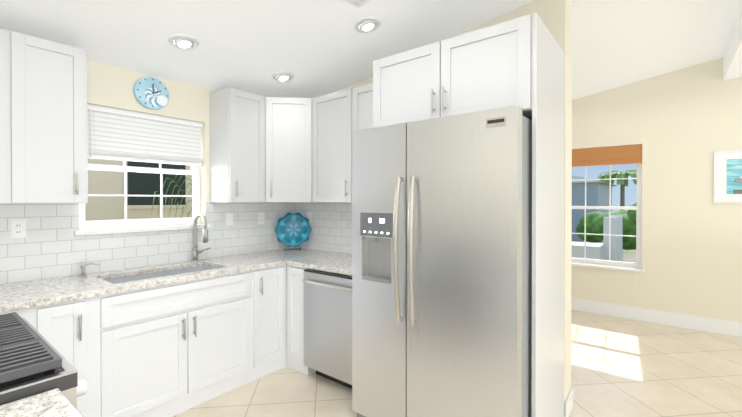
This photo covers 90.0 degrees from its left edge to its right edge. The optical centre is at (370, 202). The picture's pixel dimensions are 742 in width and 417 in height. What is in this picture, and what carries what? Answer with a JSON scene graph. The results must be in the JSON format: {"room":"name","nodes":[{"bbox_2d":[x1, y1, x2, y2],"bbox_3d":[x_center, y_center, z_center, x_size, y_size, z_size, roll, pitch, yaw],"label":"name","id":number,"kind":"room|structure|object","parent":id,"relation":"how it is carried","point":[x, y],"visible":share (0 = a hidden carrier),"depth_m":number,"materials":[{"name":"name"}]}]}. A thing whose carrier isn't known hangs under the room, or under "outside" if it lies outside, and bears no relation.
{"room":"kitchen","nodes":[
{"label":"kitchen","id":0,"kind":"room"},
{"bbox_2d":[0,388,81,416],"bbox_3d":[-0.788,0.521,0.567,0.638,0.038,0.612,0,0,38],"label":"countertop","id":1,"kind":"structure","parent":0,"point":[51,403],"depth_m":0.91,"materials":[{"name":"stone"}]},
{"bbox_2d":[7,60,278,283],"bbox_3d":[-0.951,-0.177,3.983,0.150,3.150,6.070,0,0,38],"label":"wall","id":2,"kind":"structure","parent":0,"point":[110,86],"depth_m":2.98,"materials":[{"name":"beige paint"}]},
{"bbox_2d":[0,28,7,202],"bbox_3d":[-2.242,-0.474,1.973,0.322,0.955,0.377,0,0,38],"label":"upper cabinet","id":3,"kind":"object","parent":2,"relation":"attached to","point":[3,33],"depth_m":2.03,"materials":[{"name":"white wood"}]},
{"bbox_2d":[8,30,87,202],"bbox_3d":[-2.007,-0.475,2.268,0.322,0.955,0.378,0,0,38],"label":"upper cabinet","id":4,"kind":"object","parent":2,"relation":"attached to","point":[48,151],"depth_m":2.17,"materials":[{"name":"white wood"}]},
{"bbox_2d":[74,161,209,234],"bbox_3d":[-1.765,-0.239,2.918,0.170,0.915,0.950,0,0,38],"label":"kitchen window","id":5,"kind":"structure","parent":2,"relation":"in","point":[194,172],"depth_m":2.92,"materials":[{"name":"white plastic"}]},
{"bbox_2d":[87,104,202,165],"bbox_3d":[-1.756,-0.370,2.910,0.064,0.648,0.874,0,0,38],"label":"window blinds","id":6,"kind":"object","parent":2,"relation":"attached to","point":[118,134],"visible":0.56,"depth_m":2.88,"materials":[{"name":"white plastic"}]},
{"bbox_2d":[0,202,295,283],"bbox_3d":[-1.748,0.245,2.852,0.008,0.489,2.994,0,0,38],"label":"backsplash","id":7,"kind":"structure","parent":2,"relation":"attached to","point":[51,245],"depth_m":2.68,"materials":[{"name":"tile"}]},
{"bbox_2d":[10,219,25,237],"bbox_3d":[-2.181,0.161,2.295,0.007,0.114,0.070,0,0,38],"label":"electrical outlet","id":8,"kind":"object","parent":7,"relation":"attached to","point":[17,228],"visible":1,"depth_m":2.29,"materials":[{"name":"white plastic"}]},
{"bbox_2d":[226,213,232,225],"bbox_3d":[-1.296,0.151,3.406,0.011,0.114,0.070,0,0,38],"label":"outlet","id":9,"kind":"object","parent":7,"relation":"attached to","point":[229,218],"visible":1,"depth_m":3.40,"materials":[{"name":"white plastic"}]},
{"bbox_2d":[258,213,263,223],"bbox_3d":[-1.086,0.155,3.673,0.007,0.114,0.070,0,0,38],"label":"electrical outlet","id":10,"kind":"object","parent":7,"relation":"attached to","point":[260,218],"visible":1,"depth_m":3.67,"materials":[{"name":"white plastic"}]},
{"bbox_2d":[133,76,168,109],"bbox_3d":[-1.699,-0.851,2.882,0.036,0.250,0.250,0,0,38],"label":"clock","id":11,"kind":"object","parent":2,"relation":"attached to","point":[151,93],"visible":1,"depth_m":2.86,"materials":[{"name":"blue plastic"}]},
{"bbox_2d":[210,87,263,201],"bbox_3d":[-1.152,-0.481,3.311,0.364,0.955,0.406,0,0,38],"label":"upper cabinet","id":12,"kind":"object","parent":2,"relation":"attached to","point":[236,155],"depth_m":3.18,"materials":[{"name":"white wood"}]},
{"bbox_2d":[260,95,311,201],"bbox_3d":[-0.764,-0.482,3.545,0.679,0.955,0.676,0,0,38],"label":"upper cabinet","id":13,"kind":"object","parent":2,"relation":"attached to","point":[276,149],"depth_m":3.37,"materials":[{"name":"white wood"}]},
{"bbox_2d":[0,0,741,99],"bbox_3d":[2.005,-1.316,1.629,7.700,0.698,6.070,0,0,38],"label":"ceiling","id":14,"kind":"structure","parent":0,"point":[316,48],"depth_m":2.71,"materials":[{"name":"white paint"}]},
{"bbox_2d":[168,34,198,48],"bbox_3d":[-1.257,-1.073,2.491,0.186,0.050,0.188,0,0,38],"label":"recessed light","id":15,"kind":"object","parent":14,"relation":"in","point":[183,41],"visible":1,"depth_m":2.47,"materials":[{"name":"white"}]},
{"bbox_2d":[272,71,293,81],"bbox_3d":[-0.751,-1.072,3.175,0.186,0.050,0.188,0,0,38],"label":"recessed light","id":16,"kind":"object","parent":14,"relation":"in","point":[282,76],"visible":1,"depth_m":3.14,"materials":[{"name":"white metal"}]},
{"bbox_2d":[346,0,370,7],"bbox_3d":[-0.108,-1.245,2.152,0.199,0.038,0.340,0,0,38],"label":"ceiling vent","id":17,"kind":"object","parent":14,"relation":"in","point":[358,3],"visible":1,"depth_m":2.29,"materials":[{"name":"white metal"}]},
{"bbox_2d":[354,16,380,32],"bbox_3d":[-0.025,-1.212,2.546,0.186,0.050,0.188,0,0,38],"label":"recessed light","id":18,"kind":"object","parent":14,"relation":"in","point":[368,24],"visible":1,"depth_m":2.52,"materials":[{"name":"white metal"}]},
{"bbox_2d":[723,11,741,79],"bbox_3d":[2.013,-1.442,1.622,0.180,0.305,5.770,0,0,38],"label":"ridge beam","id":19,"kind":"structure","parent":14,"relation":"attached to","point":[732,62],"depth_m":3.44,"materials":[{"name":"white paint"}]},
{"bbox_2d":[296,0,571,416],"bbox_3d":[0.281,-0.173,3.292,2.640,3.150,0.220,0,0,38],"label":"wall","id":20,"kind":"structure","parent":0,"point":[555,16],"depth_m":2.46,"materials":[{"name":"beige paint"}]},
{"bbox_2d":[296,202,351,253],"bbox_3d":[-0.194,0.241,3.524,1.590,0.489,0.008,0,0,38],"label":"backsplash","id":21,"kind":"structure","parent":20,"relation":"attached to","point":[331,225],"depth_m":3.69,"materials":[{"name":"tile"}]},
{"bbox_2d":[307,212,311,222],"bbox_3d":[-0.645,0.152,3.869,0.070,0.114,0.011,0,0,38],"label":"electrical outlet","id":22,"kind":"object","parent":21,"relation":"attached to","point":[309,215],"visible":0.88,"depth_m":3.86,"materials":[{"name":"white plastic"}]},
{"bbox_2d":[312,85,363,201],"bbox_3d":[-0.101,-0.480,3.217,1.008,0.955,0.364,0,0,38],"label":"upper cabinet","id":23,"kind":"object","parent":20,"relation":"attached to","point":[335,115],"depth_m":3.22,"materials":[{"name":"white wood"}]},
{"bbox_2d":[364,13,563,132],"bbox_3d":[0.605,-0.714,2.452,1.048,0.480,0.682,0,0,38],"label":"upper cabinet","id":24,"kind":"object","parent":20,"relation":"attached to","point":[516,61],"depth_m":2.10,"materials":[{"name":"white wood"}]},
{"bbox_2d":[565,388,573,407],"bbox_3d":[0.360,1.341,3.388,2.654,0.120,0.012,0,0,38],"label":"baseboard","id":25,"kind":"structure","parent":20,"relation":"attached to","point":[569,402],"depth_m":2.49,"materials":[{"name":"white wood"}]},
{"bbox_2d":[172,310,741,416],"bbox_3d":[2.005,1.450,1.643,7.700,0.080,6.070,0,0,38],"label":"floor","id":26,"kind":"structure","parent":0,"point":[622,367],"depth_m":2.90,"materials":[{"name":"tile"}]},
{"bbox_2d":[0,312,86,416],"bbox_3d":[-1.302,0.922,1.048,0.754,0.982,0.687,0,0,38],"label":"stove","id":27,"kind":"object","parent":26,"relation":"on","point":[33,361],"visible":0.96,"depth_m":1.03,"materials":[{"name":"black metal"}]},
{"bbox_2d":[56,294,115,416],"bbox_3d":[-1.851,0.970,2.228,0.627,0.876,0.332,0,0,38],"label":"base cabinet","id":28,"kind":"object","parent":26,"relation":"on","point":[85,328],"depth_m":2.10,"materials":[{"name":"white wood"}]},
{"bbox_2d":[0,299,11,312],"bbox_3d":[-1.808,0.517,1.390,0.458,0.038,0.630,0,0,38],"label":"countertop","id":29,"kind":"structure","parent":28,"relation":"on","point":[4,307],"depth_m":1.81,"materials":[{"name":"stone"}]},
{"bbox_2d":[0,247,323,310],"bbox_3d":[-1.503,0.510,2.657,0.636,0.038,2.994,0,0,38],"label":"countertop","id":30,"kind":"structure","parent":28,"relation":"on","point":[32,294],"depth_m":2.39,"materials":[{"name":"stone"}]},
{"bbox_2d":[79,263,100,276],"bbox_3d":[-1.893,0.448,2.497,0.072,0.088,0.110,0,0,38],"label":"soap dispenser","id":31,"kind":"object","parent":30,"relation":"on","point":[82,267],"visible":1,"depth_m":2.47,"materials":[{"name":"silver metal"}]},
{"bbox_2d":[105,266,215,283],"bbox_3d":[-1.476,0.620,2.680,0.409,0.179,0.794,0,0,38],"label":"sink","id":32,"kind":"object","parent":30,"relation":"in","point":[151,275],"visible":0.06,"depth_m":2.81,"materials":[{"name":"silver metal"}]},
{"bbox_2d":[192,213,210,261],"bbox_3d":[-1.376,0.288,3.087,0.223,0.402,0.150,0,0,38],"label":"faucet","id":33,"kind":"object","parent":30,"relation":"on","point":[196,252],"visible":1,"depth_m":3.08,"materials":[{"name":"silver metal"}]},
{"bbox_2d":[200,265,283,386],"bbox_3d":[-1.057,0.965,3.173,0.695,0.876,0.420,0,0,38],"label":"base cabinet","id":34,"kind":"object","parent":26,"relation":"on","point":[242,314],"depth_m":2.84,"materials":[{"name":"white wood"}]},
{"bbox_2d":[284,251,351,275],"bbox_3d":[-0.163,0.508,3.086,0.925,0.038,0.654,0,0,38],"label":"countertop","id":35,"kind":"structure","parent":34,"relation":"on","point":[334,262],"depth_m":3.09,"materials":[{"name":"stone"}]},
{"bbox_2d":[284,265,315,375],"bbox_3d":[-0.457,0.964,3.292,0.272,0.876,0.702,0,0,38],"label":"base cabinet","id":36,"kind":"object","parent":26,"relation":"on","point":[293,275],"depth_m":3.10,"materials":[{"name":"white wood"}]},
{"bbox_2d":[302,269,351,388],"bbox_3d":[-0.133,0.968,2.994,0.598,0.871,0.671,0,0,38],"label":"dishwasher","id":37,"kind":"object","parent":26,"relation":"on","point":[327,325],"visible":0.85,"depth_m":2.79,"materials":[{"name":"grey metal"}]},
{"bbox_2d":[352,105,531,416],"bbox_3d":[0.516,0.471,2.350,1.027,1.871,0.907,0,0,38],"label":"refrigerator","id":38,"kind":"object","parent":26,"relation":"on","point":[441,266],"visible":1,"depth_m":1.97,"materials":[{"name":"grey metal"}]},
{"bbox_2d":[571,57,741,321],"bbox_3d":[3.846,-0.177,3.952,7.400,3.150,0.150,0,0,38],"label":"wall","id":39,"kind":"structure","parent":0,"point":[682,126],"depth_m":4.17,"materials":[{"name":"beige paint"}]},
{"bbox_2d":[572,144,641,166],"bbox_3d":[2.854,-0.582,4.687,0.922,0.223,0.045,0,0,38],"label":"window shade","id":40,"kind":"object","parent":39,"relation":"attached to","point":[618,155],"visible":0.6,"depth_m":4.60,"materials":[{"name":"orange fabric"}]},
{"bbox_2d":[571,163,644,272],"bbox_3d":[2.862,0.059,4.700,0.990,1.510,0.165,0,0,38],"label":"dining room window","id":41,"kind":"structure","parent":39,"relation":"in","point":[638,236],"depth_m":4.57,"materials":[{"name":"white plastic"}]},
{"bbox_2d":[635,268,635,306],"bbox_3d":[3.127,1.006,4.388,0.004,0.460,0.003,0,0,38],"label":"shade cord","id":42,"kind":"object","parent":41,"relation":"hanging from","point":[635,287],"visible":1,"depth_m":4.39,"materials":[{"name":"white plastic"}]},
{"bbox_2d":[571,298,741,337],"bbox_3d":[3.794,1.321,3.894,7.400,0.155,0.014,0,0,38],"label":"baseboard","id":43,"kind":"structure","parent":39,"relation":"attached to","point":[717,326],"depth_m":4.25,"materials":[{"name":"white wood"}]},
{"bbox_2d":[714,150,741,202],"bbox_3d":[3.952,-0.273,3.755,0.710,0.545,0.024,0,0,38],"label":"framed picture","id":44,"kind":"object","parent":39,"relation":"attached to","point":[727,176],"visible":1,"depth_m":3.91,"materials":[{"name":"white"}]},
{"label":"outside","id":45,"kind":"structure","parent":0,"visible":0},
{"bbox_2d":[622,249,635,262],"bbox_3d":[8.512,2.637,15.785,80.000,0.200,90.000,0,0,38],"label":"ground","id":46,"kind":"structure","parent":45,"point":[628,255],"depth_m":17.76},
{"bbox_2d":[85,158,191,220],"bbox_3d":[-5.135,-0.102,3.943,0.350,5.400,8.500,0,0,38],"label":"neighbouring house","id":47,"kind":"structure","parent":46,"relation":"on","point":[98,208],"depth_m":5.64,"materials":[{"name":"beige paint"}]},
{"bbox_2d":[151,168,191,217],"bbox_3d":[-2.138,1.070,4.399,0.088,3.052,0.828,0,0,38],"label":"fronds","id":48,"kind":"object","parent":46,"relation":"on","point":[176,197],"visible":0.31,"depth_m":4.25,"materials":[{"name":"green plant"}]},
{"bbox_2d":[572,175,622,261],"bbox_3d":[8.891,0.282,16.812,11.900,4.500,16.500,0,0,38],"label":"buildings","id":49,"kind":"structure","parent":46,"relation":"on","point":[597,193],"depth_m":17.75,"materials":[{"name":"grey"}]},
{"bbox_2d":[576,210,635,249],"bbox_3d":[10.006,1.413,15.358,2.756,2.252,2.887,0,0,38],"label":"tree","id":50,"kind":"object","parent":46,"relation":"on","point":[594,222],"visible":0.5,"depth_m":14.76,"materials":[{"name":"green plant"}]},
{"bbox_2d":[596,170,636,210],"bbox_3d":[16.682,0.182,24.607,3.600,4.641,3.600,0,0,38],"label":"palm tree","id":51,"kind":"object","parent":46,"relation":"on","point":[622,183],"visible":0.69,"depth_m":24.42,"materials":[{"name":"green plant"}]},
{"bbox_2d":[627,202,636,240],"bbox_3d":[10.563,1.082,12.707,2.942,2.942,2.855,0,0,38],"label":"tree","id":52,"kind":"object","parent":46,"relation":"on","point":[631,214],"visible":0.02,"depth_m":13.19,"materials":[{"name":"green plant"}]},
{"bbox_3d":[-0.794,0.384,3.799,0.215,0.200,0.215,0,0,38],"label":"plate stand","id":53,"kind":"object","parent":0,"visible":0},
{"bbox_2d":[275,213,311,246],"bbox_3d":[-0.794,0.277,3.799,0.373,0.355,0.034,0,-14,-7],"label":"decorative plate","id":54,"kind":"object","parent":53,"relation":"on","point":[292,229],"visible":1,"depth_m":3.80,"materials":[{"name":"blue ceramic"}]}
]}

